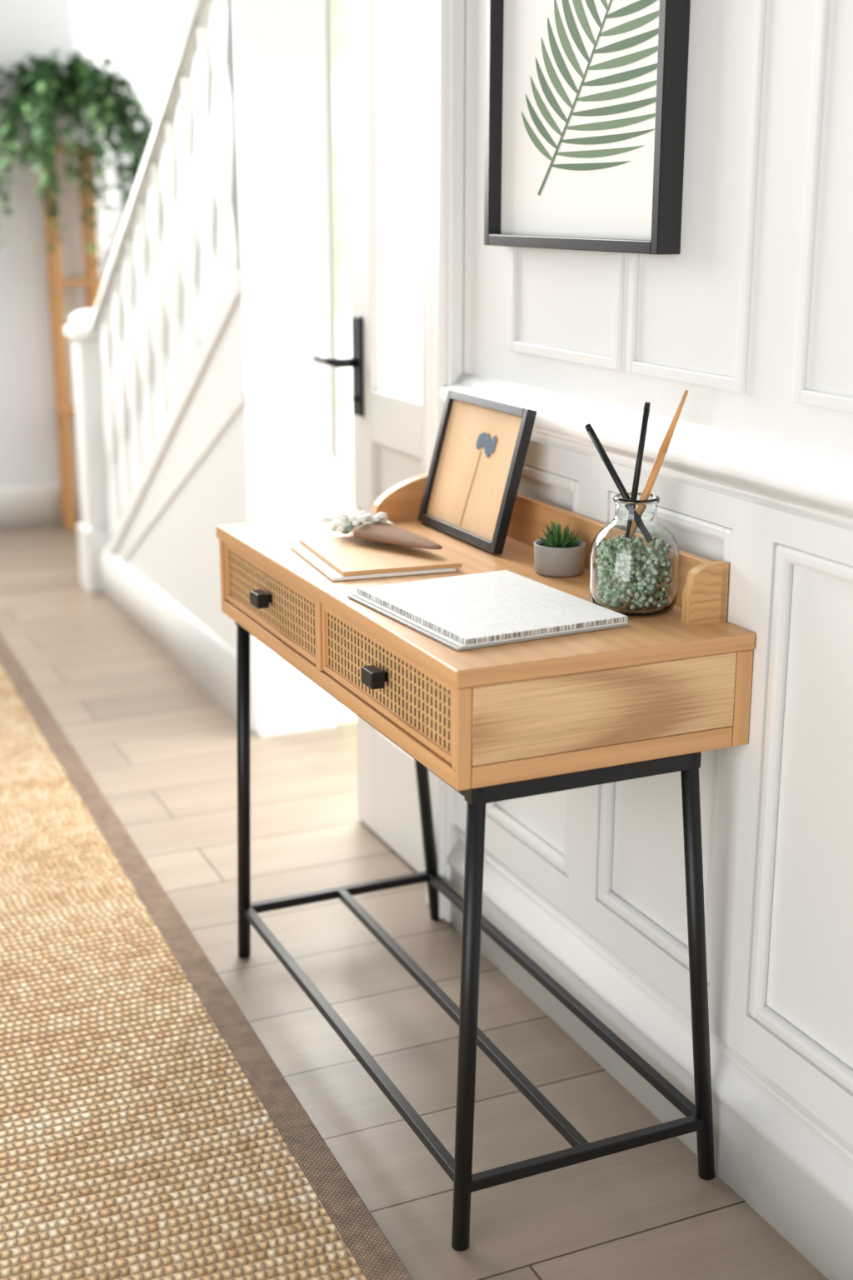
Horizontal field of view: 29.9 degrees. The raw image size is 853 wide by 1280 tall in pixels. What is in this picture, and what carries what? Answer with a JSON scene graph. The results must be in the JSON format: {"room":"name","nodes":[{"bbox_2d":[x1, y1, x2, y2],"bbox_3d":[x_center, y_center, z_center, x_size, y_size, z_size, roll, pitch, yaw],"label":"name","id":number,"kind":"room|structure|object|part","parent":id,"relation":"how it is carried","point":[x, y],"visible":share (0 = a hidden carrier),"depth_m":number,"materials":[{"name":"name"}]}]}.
{"room":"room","nodes":[
{"label":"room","id":0,"kind":"room"},
{"bbox_2d":[0,0,240,488],"bbox_3d":[-2.969,-1.725,5.701,5.100,2.900,0.120,-7,17,-23],"label":"wall","id":1,"kind":"structure","parent":0,"point":[144,38],"depth_m":6.37,"materials":[{"name":"paint"}]},
{"bbox_2d":[0,482,82,529],"bbox_3d":[-2.995,-0.385,5.978,4.980,0.170,0.020,-7,17,-23],"label":"baseboard","id":2,"kind":"structure","parent":1,"relation":"attached to","point":[27,507],"depth_m":6.57,"materials":[{"name":"white paint"}]},
{"bbox_2d":[0,525,828,1279],"bbox_3d":[-1.036,0.653,2.526,5.600,0.001,8.800,-7,17,-23],"label":"floor","id":3,"kind":"structure","parent":0,"point":[162,753],"depth_m":2.72,"materials":[{"name":"brown wood"}]},
{"bbox_2d":[39,146,100,531],"bbox_3d":[-1.399,-1.189,6.392,0.185,1.500,0.150,-7,17,-23],"label":"plant stand","id":4,"kind":"object","parent":3,"relation":"on","point":[55,281],"visible":0.49,"depth_m":6.33,"materials":[{"name":"brown wood"}]},
{"bbox_2d":[0,48,178,281],"bbox_3d":[-1.347,-1.772,6.053,0.866,0.896,0.496,-7,17,-23],"label":"potted plant","id":5,"kind":"object","parent":4,"relation":"on","point":[62,98],"visible":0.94,"depth_m":5.98,"materials":[{"name":"green plant"}]},
{"bbox_2d":[64,0,254,730],"bbox_3d":[-0.385,-0.971,4.772,1.036,1.940,1.777,-7,17,-23],"label":"staircase","id":6,"kind":"structure","parent":3,"relation":"on","point":[152,510],"depth_m":4.42,"materials":[{"name":"white paint"}]},
{"bbox_3d":[-1.116,-0.643,5.441,0.160,0.952,0.160,-7,17,-23],"label":"newel post","id":7,"kind":"part","parent":6,"relation":"part of","materials":[{"name":"white paint"}]},
{"bbox_3d":[-0.756,-1.321,4.423,0.070,1.081,1.637,-7,17,-23],"label":"handrail","id":8,"kind":"part","parent":6,"relation":"part of","materials":[{"name":"white paint"}]},
{"bbox_2d":[0,633,413,1279],"bbox_3d":[-0.905,0.733,2.211,1.450,0.013,6.200,-6,17,-22],"label":"jute rug","id":9,"kind":"object","parent":3,"relation":"on","point":[148,1131],"visible":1,"depth_m":2.40,"materials":[{"name":"beige wicker"}]},
{"bbox_2d":[215,473,755,1251],"bbox_3d":[0.024,0.241,2.413,0.428,0.857,0.941,-7,17,-23],"label":"console desk","id":10,"kind":"object","parent":3,"relation":"on","point":[645,697],"visible":0.88,"depth_m":2.04,"materials":[{"name":"brown wood"}]},
{"bbox_2d":[290,535,462,580],"bbox_3d":[-0.081,-0.128,2.400,0.197,0.012,0.247,-5,16,-18],"label":"book","id":11,"kind":"object","parent":10,"relation":"on","point":[340,557],"visible":0.78,"depth_m":2.35,"materials":[{"name":"white paper"}]},
{"bbox_2d":[320,507,442,549],"bbox_3d":[-0.057,-0.167,2.437,0.096,0.039,0.247,-12,19,-37],"label":"flower bouquet","id":12,"kind":"object","parent":11,"relation":"on","point":[365,525],"visible":1,"depth_m":2.44,"materials":[{"name":"beige paper"}]},
{"bbox_2d":[417,389,537,554],"bbox_3d":[0.075,-0.272,2.530,0.071,0.218,0.285,-7,17,-23],"label":"picture frame","id":13,"kind":"object","parent":10,"relation":"on","point":[482,445],"visible":1,"depth_m":2.52,"materials":[{"name":"black paint"}]},
{"bbox_2d":[347,570,629,650],"bbox_3d":[0.075,-0.044,2.094,0.250,0.012,0.308,-8,17,-27],"label":"notebook","id":14,"kind":"object","parent":10,"relation":"on","point":[461,612],"visible":1,"depth_m":2.06,"materials":[{"name":"grey paper"}]},
{"bbox_2d":[534,519,585,577],"bbox_3d":[0.193,-0.135,2.304,0.075,0.076,0.075,-7,17,-23],"label":"potted succulent","id":15,"kind":"object","parent":10,"relation":"on","point":[557,555],"visible":1,"depth_m":2.28,"materials":[{"name":"grey concrete"}]},
{"bbox_2d":[589,492,679,616],"bbox_3d":[0.273,-0.115,2.092,0.117,0.149,0.117,-7,17,-23],"label":"glass jar","id":16,"kind":"object","parent":10,"relation":"on","point":[634,558],"visible":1,"depth_m":2.05,"materials":[{"name":"clear glass"}]},
{"bbox_2d":[585,423,630,499],"bbox_3d":[0.251,-0.204,2.084,0.110,0.148,0.009,13,20,38],"label":"pencil","id":17,"kind":"object","parent":16,"relation":"in","point":[595,439],"visible":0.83,"depth_m":2.08,"materials":[{"name":"black wood"}]},
{"bbox_2d":[630,401,650,499],"bbox_3d":[0.273,-0.218,2.063,0.031,0.180,0.008,14,21,42],"label":"pencil","id":18,"kind":"object","parent":16,"relation":"in","point":[647,407],"visible":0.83,"depth_m":2.05,"materials":[{"name":"black wood"}]},
{"bbox_2d":[639,390,688,499],"bbox_3d":[0.295,-0.223,2.051,0.081,0.200,0.010,10,18,33],"label":"stick","id":19,"kind":"object","parent":16,"relation":"in","point":[662,453],"visible":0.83,"depth_m":2.04,"materials":[{"name":"brown wood"}]},
{"bbox_2d":[232,0,852,1145],"bbox_3d":[0.543,-0.933,2.825,1.097,2.900,8.800,-7,17,-23],"label":"wall","id":20,"kind":"structure","parent":0,"point":[752,317],"depth_m":2.08,"materials":[{"name":"white paint"}]},
{"bbox_2d":[325,0,356,726],"bbox_3d":[-0.049,-0.939,3.883,0.420,2.350,0.050,-7,17,-23],"label":"door frame","id":21,"kind":"structure","parent":20,"relation":"in","point":[336,11],"depth_m":3.81,"materials":[{"name":"white wood"}]},
{"bbox_2d":[313,0,426,872],"bbox_3d":[-0.081,-0.552,3.032,0.098,2.044,0.510,-7,17,-23],"label":"door","id":22,"kind":"structure","parent":20,"relation":"in","point":[387,38],"depth_m":3.04,"materials":[{"name":"white paint"}]},
{"bbox_2d":[426,0,465,922],"bbox_3d":[0.119,-0.555,2.771,0.236,2.200,0.100,-7,17,-23],"label":"trim","id":23,"kind":"structure","parent":20,"relation":"attached to","point":[445,18],"depth_m":2.67,"materials":[{"name":"white paint"}]},
{"bbox_2d":[484,0,690,254],"bbox_3d":[0.211,-0.905,2.209,0.036,0.708,0.510,-7,17,-23],"label":"print","id":24,"kind":"object","parent":20,"relation":"attached to","point":[586,103],"visible":1,"depth_m":2.24,"materials":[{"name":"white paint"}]},
{"bbox_2d":[440,372,852,529],"bbox_3d":[0.942,0.117,0.799,0.038,0.086,4.400,-7,17,-23],"label":"trim","id":25,"kind":"structure","parent":20,"relation":"attached to","point":[815,484],"depth_m":2.05,"materials":[{"name":"white paint"}]},
{"bbox_2d":[447,824,852,1279],"bbox_3d":[0.947,0.954,1.031,0.027,0.212,4.400,-7,17,-23],"label":"baseboard","id":26,"kind":"structure","parent":20,"relation":"attached to","point":[793,1169],"depth_m":2.27,"materials":[{"name":"white paint"}]}
]}

